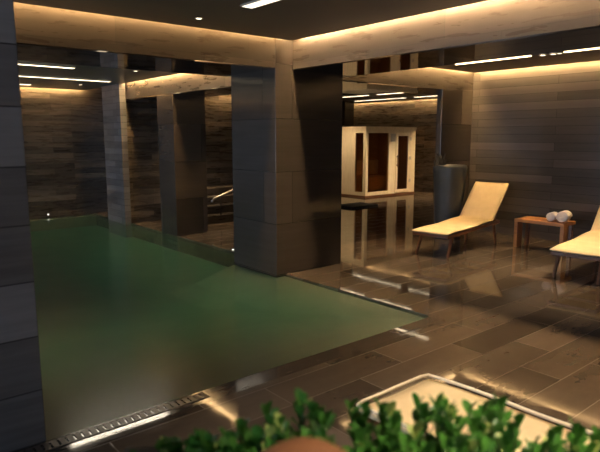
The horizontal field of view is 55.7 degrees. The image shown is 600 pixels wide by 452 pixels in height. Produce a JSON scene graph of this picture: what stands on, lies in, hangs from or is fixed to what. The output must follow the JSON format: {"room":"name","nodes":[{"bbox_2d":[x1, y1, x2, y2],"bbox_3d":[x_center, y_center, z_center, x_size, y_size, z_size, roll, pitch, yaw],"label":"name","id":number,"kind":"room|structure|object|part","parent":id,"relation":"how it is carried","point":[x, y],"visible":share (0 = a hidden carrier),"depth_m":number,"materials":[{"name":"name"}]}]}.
{"room":"indoor swimming pool","nodes":[
{"label":"indoor swimming pool","id":0,"kind":"room"},
{"bbox_2d":[20,87,107,220],"bbox_3d":[-8.301,-1.302,9.264,11.660,3.100,0.200,-7,12,-39],"label":"wall","id":1,"kind":"structure","parent":0,"point":[63,129],"depth_m":11.93,"materials":[{"name":"wood"}]},
{"bbox_2d":[18,60,180,89],"bbox_3d":[-6.622,-2.060,6.452,10.425,0.130,5.965,-7,12,-39],"label":"ceiling","id":2,"kind":"structure","parent":0,"point":[115,75],"depth_m":9.06,"materials":[{"name":"black paint"}]},
{"bbox_2d":[18,63,75,68],"bbox_3d":[-5.438,-1.941,6.163,5.874,0.016,0.084,-7,12,-39],"label":"recessed light","id":3,"kind":"object","parent":2,"relation":"in","point":[18,63],"visible":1,"depth_m":7.77,"materials":[{"name":"white plastic"}]},
{"bbox_2d":[19,75,110,81],"bbox_3d":[-5.646,-2.239,8.064,6.024,0.016,0.084,-7,12,-39],"label":"recessed light","id":4,"kind":"object","parent":2,"relation":"in","point":[19,75],"visible":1,"depth_m":9.43,"materials":[{"name":"white plastic"}]},
{"bbox_2d":[31,225,227,349],"bbox_3d":[-5.535,1.560,5.733,10.460,1.040,9.180,-7,12,-39],"label":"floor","id":5,"kind":"structure","parent":0,"point":[90,281],"depth_m":7.59,"materials":[{"name":"tile"}]},
{"bbox_2d":[0,0,45,451],"bbox_3d":[-2.185,0.369,2.972,1.240,4.450,0.980,-7,12,-39],"label":"column","id":6,"kind":"structure","parent":5,"relation":"on","point":[22,419],"depth_m":2.92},
{"bbox_2d":[101,83,131,237],"bbox_3d":[-3.558,-0.901,11.064,0.120,4.450,0.850,-7,12,-39],"label":"column","id":7,"kind":"structure","parent":5,"relation":"on","point":[113,96],"depth_m":10.86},
{"bbox_2d":[157,94,207,250],"bbox_3d":[-2.022,-0.357,9.889,0.600,3.740,0.570,-7,12,-39],"label":"column","id":8,"kind":"structure","parent":5,"relation":"on","point":[180,117],"depth_m":9.57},
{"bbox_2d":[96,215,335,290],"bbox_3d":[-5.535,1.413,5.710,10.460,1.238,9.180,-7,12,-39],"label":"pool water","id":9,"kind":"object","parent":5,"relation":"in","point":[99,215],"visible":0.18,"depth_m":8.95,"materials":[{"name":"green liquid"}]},
{"bbox_2d":[40,312,421,440],"bbox_3d":[-3.397,1.364,2.907,10.200,0.227,2.200,-7,12,-39],"label":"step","id":10,"kind":"structure","parent":5,"relation":"on","point":[86,383],"depth_m":4.65,"materials":[{"name":"tile"}]},
{"bbox_2d":[168,265,424,318],"bbox_3d":[-0.220,0.854,6.162,1.100,0.227,3.180,-7,12,-39],"label":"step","id":11,"kind":"structure","parent":5,"relation":"on","point":[235,288],"depth_m":6.44,"materials":[{"name":"tile"}]},
{"bbox_2d":[126,100,160,222],"bbox_3d":[-3.017,-1.019,11.173,0.870,4.250,0.150,-7,12,-39],"label":"wall","id":12,"kind":"structure","parent":0,"point":[142,122],"depth_m":11.02,"materials":[{"name":"wood"}]},
{"bbox_2d":[205,95,232,186],"bbox_3d":[-1.967,-1.783,12.172,3.440,3.050,0.200,-7,12,-39],"label":"wall","id":13,"kind":"structure","parent":0,"point":[218,109],"depth_m":12.22,"materials":[{"name":"wood"}]},
{"bbox_2d":[30,215,427,317],"bbox_3d":[-5.535,1.457,5.717,10.660,1.250,9.380,-7,12,-39],"label":"wall","id":14,"kind":"structure","parent":0,"point":[81,221],"depth_m":11.79,"materials":[{"name":"stone"}]},
{"bbox_2d":[15,320,444,451],"bbox_3d":[-2.637,1.509,2.010,10.200,0.296,0.170,-7,12,-39],"label":"trim","id":15,"kind":"structure","parent":14,"relation":"attached to","point":[253,380],"depth_m":3.88,"materials":[{"name":"stone"}]},
{"bbox_2d":[18,392,209,451],"bbox_3d":[-1.075,1.153,3.305,1.210,0.005,0.085,-7,12,-39],"label":"grate","id":16,"kind":"object","parent":15,"relation":"on","point":[38,448],"visible":1,"depth_m":3.29,"materials":[{"name":"grey metal"}]},
{"bbox_2d":[388,317,440,333],"bbox_3d":[1.030,1.027,5.069,0.600,0.299,0.120,-7,12,-39],"label":"trim","id":17,"kind":"structure","parent":14,"relation":"attached to","point":[405,328],"depth_m":5.03,"materials":[{"name":"tile"}]},
{"bbox_2d":[13,0,487,40],"bbox_3d":[-1.384,-1.161,0.141,10.285,0.080,8.265,-7,12,-39],"label":"ceiling","id":18,"kind":"structure","parent":0,"point":[290,20],"depth_m":5.00,"materials":[{"name":"black paint"}]},
{"bbox_2d":[240,0,278,7],"bbox_3d":[0.487,-1.662,3.647,0.124,0.016,2.924,-7,12,-39],"label":"recessed light","id":19,"kind":"object","parent":18,"relation":"in","point":[256,3],"visible":1,"depth_m":4.60,"materials":[{"name":"white plastic"}]},
{"bbox_2d":[63,191,599,451],"bbox_3d":[-0.522,0.715,7.058,20.000,0.300,17.200,-7,12,-39],"label":"floor","id":20,"kind":"structure","parent":0,"point":[529,336],"depth_m":4.97,"materials":[{"name":"tile"}]},
{"bbox_2d":[207,185,233,223],"bbox_3d":[-1.333,-0.508,11.952,2.600,0.600,1.250,-7,12,-39],"label":"stair","id":21,"kind":"structure","parent":20,"relation":"on","point":[214,216],"depth_m":11.45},
{"bbox_2d":[211,189,232,214],"bbox_3d":[-1.009,-0.726,11.434,1.815,0.891,0.044,-7,12,-39],"label":"handrail","id":22,"kind":"object","parent":21,"relation":"attached to","point":[231,190],"visible":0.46,"depth_m":11.02,"materials":[{"name":"metal"}]},
{"bbox_3d":[-1.009,-0.852,11.414,1.815,0.636,0.044,-7,12,-39],"label":"rail","id":23,"kind":"part","parent":22,"relation":"part of","materials":[{"name":"metal"}]},
{"bbox_2d":[231,38,342,277],"bbox_3d":[-0.167,-1.003,7.298,1.070,3.080,0.924,-7,12,-39],"label":"column","id":24,"kind":"structure","parent":20,"relation":"on","point":[287,122],"depth_m":6.96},
{"bbox_2d":[263,437,345,451],"bbox_3d":[0.007,0.919,0.937,0.196,1.193,0.196,-7,12,-39],"label":"plant pot","id":25,"kind":"object","parent":20,"relation":"on","point":[296,444],"visible":1,"depth_m":0.86,"materials":[{"name":"orange ceramic"}]},
{"bbox_2d":[342,101,353,126],"bbox_3d":[1.387,-2.712,18.097,0.400,3.050,0.500,-7,12,-39],"label":"column","id":26,"kind":"structure","parent":20,"relation":"on","point":[347,106],"depth_m":17.75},
{"bbox_2d":[341,202,377,208],"bbox_3d":[1.356,-0.497,13.668,0.900,0.045,0.600,-7,12,-39],"label":"mat","id":27,"kind":"object","parent":20,"relation":"on","point":[357,204],"visible":0.8,"depth_m":13.51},
{"bbox_2d":[124,387,599,451],"bbox_3d":[0.198,0.905,1.270,1.267,1.118,0.316,0,9,2],"label":"plant","id":28,"kind":"object","parent":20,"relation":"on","point":[449,437],"visible":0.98,"depth_m":1.24,"materials":[{"name":"green plant"}]},
{"bbox_2d":[341,126,416,197],"bbox_3d":[2.126,-1.907,16.579,2.130,1.930,1.540,-7,12,-39],"label":"cabin","id":29,"kind":"object","parent":20,"relation":"on","point":[376,161],"visible":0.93,"depth_m":16.29,"materials":[{"name":"brown wood"}]},
{"bbox_3d":[1.204,-1.825,16.115,0.070,1.810,1.080,-7,12,-39],"label":"panel","id":30,"kind":"part","parent":29,"relation":"part of","materials":[{"name":"brown wood"}]},
{"bbox_3d":[1.646,-2.587,15.459,0.070,0.100,0.300,-7,12,-39],"label":"rail","id":31,"kind":"part","parent":29,"relation":"part of","materials":[{"name":"brown wood"}]},
{"bbox_3d":[1.786,-1.720,15.450,0.100,1.810,0.100,-7,12,-39],"label":"corner post","id":32,"kind":"part","parent":29,"relation":"part of","materials":[{"name":"brown wood"}]},
{"bbox_3d":[2.156,-0.920,15.869,0.840,0.100,0.070,-7,12,-39],"label":"window rail","id":33,"kind":"part","parent":29,"relation":"part of","materials":[{"name":"brown wood"}]},
{"bbox_3d":[2.156,-2.610,15.604,0.840,0.100,0.070,-7,12,-39],"label":"window rail","id":34,"kind":"part","parent":29,"relation":"part of","materials":[{"name":"brown wood"}]},
{"bbox_3d":[2.583,-1.821,16.095,0.280,1.810,0.080,-7,12,-39],"label":"door post","id":35,"kind":"part","parent":29,"relation":"part of","materials":[{"name":"brown wood"}]},
{"bbox_3d":[2.619,-2.482,15.947,0.180,0.220,0.035,-7,12,-39],"label":"control panel","id":36,"kind":"part","parent":29,"relation":"part of","materials":[{"name":"grey plastic"}]},
{"bbox_3d":[2.948,-1.828,16.377,0.620,1.715,0.050,-7,12,-39],"label":"door","id":37,"kind":"part","parent":29,"relation":"part of","materials":[{"name":"brown wood"}]},
{"bbox_3d":[3.269,-1.910,16.662,0.230,1.810,0.080,-7,12,-39],"label":"panel","id":38,"kind":"part","parent":29,"relation":"part of","materials":[{"name":"brown wood"}]},
{"bbox_2d":[433,152,466,238],"bbox_3d":[2.455,-0.510,9.352,0.532,1.409,0.532,-7,12,-39],"label":"planter","id":39,"kind":"object","parent":20,"relation":"on","point":[449,179],"visible":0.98,"depth_m":9.16,"materials":[{"name":"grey ceramic"}]},
{"bbox_2d":[433,89,472,223],"bbox_3d":[2.680,-1.118,9.900,0.920,2.440,0.104,-7,12,-39],"label":"column","id":40,"kind":"structure","parent":20,"relation":"on","point":[454,107],"depth_m":9.72,"materials":[{"name":"tile"}]},
{"bbox_2d":[412,182,508,258],"bbox_3d":[2.453,-0.136,8.536,0.560,0.934,1.964,8,12,42],"label":"sun lounger","id":41,"kind":"object","parent":20,"relation":"on","point":[482,205],"visible":1,"depth_m":8.79,"materials":[{"name":"beige fabric"}]},
{"bbox_3d":[1.718,0.233,8.148,0.169,0.326,0.037,-8,12,-43],"label":"leg","id":42,"kind":"part","parent":41,"relation":"part of","materials":[{"name":"brown wood"}]},
{"bbox_3d":[2.069,0.283,7.827,0.037,0.326,0.169,7,11,39],"label":"leg","id":43,"kind":"part","parent":41,"relation":"part of","materials":[{"name":"brown wood"}]},
{"bbox_3d":[2.360,0.013,8.458,0.550,0.094,1.653,8,12,42],"label":"frame","id":44,"kind":"part","parent":41,"relation":"part of","materials":[{"name":"brown wood"}]},
{"bbox_2d":[412,182,508,234],"bbox_3d":[2.444,-0.302,8.500,0.560,0.595,1.935,8,12,42],"label":"cushion","id":45,"kind":"object","parent":41,"relation":"on","point":[482,205],"depth_m":8.82,"materials":[{"name":"beige fabric"}]},
{"bbox_3d":[3.030,0.123,8.851,0.043,0.320,0.110,8,12,42],"label":"leg","id":46,"kind":"part","parent":41,"relation":"part of","materials":[{"name":"brown wood"}]},
{"bbox_2d":[356,373,592,451],"bbox_3d":[1.109,0.865,2.155,0.566,0.934,1.984,-7,12,-39],"label":"sun lounger","id":47,"kind":"object","parent":20,"relation":"on","point":[532,427],"visible":0.4,"depth_m":2.74,"materials":[{"name":"beige fabric"}]},
{"bbox_3d":[1.028,0.983,2.272,0.550,0.094,1.653,-7,12,-39],"label":"frame","id":48,"kind":"part","parent":47,"relation":"part of","materials":[{"name":"metal"}]},
{"bbox_2d":[513,216,575,252],"bbox_3d":[3.626,0.123,8.444,0.400,0.440,0.740,-8,12,-41],"label":"side table","id":49,"kind":"object","parent":20,"relation":"on","point":[566,228],"visible":0.83,"depth_m":8.40,"materials":[{"name":"orange wood"}]},
{"bbox_3d":[3.315,0.119,8.630,0.160,0.390,0.050,-8,12,-41],"label":"leg","id":50,"kind":"part","parent":49,"relation":"part of","materials":[{"name":"orange wood"}]},
{"bbox_3d":[3.523,0.094,8.786,0.060,0.390,0.050,-8,12,-41],"label":"leg","id":51,"kind":"part","parent":49,"relation":"part of","materials":[{"name":"brown wood"}]},
{"bbox_2d":[546,212,557,220],"bbox_3d":[3.675,-0.141,8.249,0.128,0.122,0.170,8,12,43],"label":"rolled towel","id":52,"kind":"object","parent":49,"relation":"on","point":[551,216],"visible":0.94,"depth_m":8.20,"materials":[{"name":"white fabric"}]},
{"bbox_2d":[556,210,571,221],"bbox_3d":[3.788,-0.140,8.128,0.162,0.154,0.190,8,12,43],"label":"rolled towel","id":53,"kind":"object","parent":49,"relation":"on","point":[566,215],"visible":1,"depth_m":8.07,"materials":[{"name":"white fabric"}]},
{"bbox_3d":[3.773,0.199,8.121,0.160,0.390,0.050,-8,12,-41],"label":"leg","id":54,"kind":"part","parent":49,"relation":"part of","materials":[{"name":"orange wood"}]},
{"bbox_3d":[3.954,0.170,8.306,0.060,0.390,0.050,-8,12,-41],"label":"leg","id":55,"kind":"part","parent":49,"relation":"part of","materials":[{"name":"brown wood"}]},
{"bbox_2d":[549,207,599,284],"bbox_3d":[3.814,0.084,7.138,0.560,0.934,1.964,9,12,44],"label":"sun lounger","id":56,"kind":"object","parent":20,"relation":"on","point":[588,243],"visible":1,"depth_m":6.72,"materials":[{"name":"beige fabric"}]},
{"bbox_3d":[3.067,0.449,6.769,0.169,0.326,0.037,-8,12,-41],"label":"leg","id":57,"kind":"part","parent":56,"relation":"part of","materials":[{"name":"brown wood"}]},
{"bbox_2d":[549,207,599,256],"bbox_3d":[3.804,-0.082,7.101,0.560,0.595,1.935,9,12,44],"label":"cushion","id":58,"kind":"object","parent":56,"relation":"on","point":[588,243],"depth_m":6.75,"materials":[{"name":"beige fabric"}]},
{"bbox_3d":[3.718,0.232,7.061,0.550,0.094,1.653,9,12,44],"label":"frame","id":59,"kind":"part","parent":56,"relation":"part of","materials":[{"name":"brown wood"}]},
{"bbox_3d":[3.409,0.501,6.439,0.037,0.326,0.169,8,12,40],"label":"leg","id":60,"kind":"part","parent":56,"relation":"part of","materials":[{"name":"brown wood"}]},
{"bbox_2d":[342,92,436,103],"bbox_3d":[2.051,-3.503,14.972,5.115,0.080,7.500,-7,12,-39],"label":"ceiling","id":61,"kind":"structure","parent":0,"point":[410,96],"depth_m":15.99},
{"bbox_2d":[358,97,406,100],"bbox_3d":[2.337,-3.727,16.709,0.084,0.016,2.004,-7,12,-39],"label":"recessed light","id":62,"kind":"object","parent":61,"relation":"in","point":[402,97],"visible":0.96,"depth_m":16.62,"materials":[{"name":"white plastic"}]},
{"bbox_2d":[354,99,436,191],"bbox_3d":[7.163,-1.956,13.274,0.200,3.050,17.400,-7,12,-39],"label":"wall","id":63,"kind":"structure","parent":0,"point":[421,114],"depth_m":17.38,"materials":[{"name":"wood"}]},
{"bbox_2d":[432,49,599,72],"bbox_3d":[4.506,-1.986,5.371,3.515,0.080,8.835,-7,12,-39],"label":"ceiling","id":64,"kind":"structure","parent":0,"point":[587,55],"depth_m":8.40,"materials":[{"name":"paint"}]},
{"bbox_2d":[455,56,530,64],"bbox_3d":[1.943,-1.696,5.764,0.021,0.036,0.850,-7,12,-39],"label":"recessed light","id":65,"kind":"object","parent":64,"relation":"in","point":[523,56],"visible":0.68,"depth_m":5.74,"materials":[{"name":"white plastic"}]},
{"bbox_2d":[564,48,599,52],"bbox_3d":[4.050,-1.305,3.274,0.021,0.036,5.080,-7,12,-39],"label":"recessed light","id":66,"kind":"object","parent":64,"relation":"in","point":[593,48],"visible":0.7,"depth_m":5.08,"materials":[{"name":"white plastic"}]},
{"bbox_2d":[468,61,599,241],"bbox_3d":[5.915,-0.943,6.816,0.200,3.050,8.970,-7,12,-39],"label":"wall","id":67,"kind":"structure","parent":0,"point":[535,130],"depth_m":9.11,"materials":[{"name":"wood"}]},
{"bbox_3d":[-0.522,-2.496,6.554,20.000,0.100,17.200,-7,12,-39],"label":"roof slab","id":68,"kind":"structure","parent":0,"visible":0},
{"bbox_2d":[125,77,159,100],"bbox_3d":[-2.704,-2.701,10.474,0.740,0.710,1.990,-7,12,-39],"label":"beam","id":69,"kind":"structure","parent":68,"relation":"attached to","point":[148,89],"depth_m":10.06,"materials":[{"name":"beige paint"}]},
{"bbox_2d":[14,2,274,76],"bbox_3d":[-4.343,-1.691,3.778,10.460,0.630,1.100,-7,12,-39],"label":"beam","id":70,"kind":"structure","parent":68,"relation":"attached to","point":[43,34],"depth_m":5.51,"materials":[{"name":"beige paint"}]},
{"bbox_2d":[160,73,230,96],"bbox_3d":[-1.194,-2.433,8.767,0.840,0.710,2.600,-7,12,-39],"label":"beam","id":71,"kind":"structure","parent":68,"relation":"attached to","point":[183,83],"depth_m":8.79,"materials":[{"name":"beige paint"}]},
{"bbox_2d":[343,88,385,94],"bbox_3d":[-0.086,-2.647,9.869,2.300,0.630,2.300,-7,12,-39],"label":"beam","id":72,"kind":"structure","parent":68,"relation":"attached to","point":[345,91],"depth_m":9.72,"materials":[{"name":"beige paint"}]},
{"bbox_2d":[343,67,473,94],"bbox_3d":[1.398,-2.522,9.078,3.550,0.630,0.830,-7,12,-39],"label":"beam","id":73,"kind":"structure","parent":68,"relation":"attached to","point":[427,81],"depth_m":9.08,"materials":[{"name":"beige paint"}]},
{"bbox_2d":[293,0,599,75],"bbox_3d":[2.953,-1.687,3.751,0.980,0.630,8.300,-7,12,-39],"label":"beam","id":74,"kind":"structure","parent":68,"relation":"attached to","point":[490,29],"depth_m":5.07,"materials":[{"name":"beige paint"}]}
]}

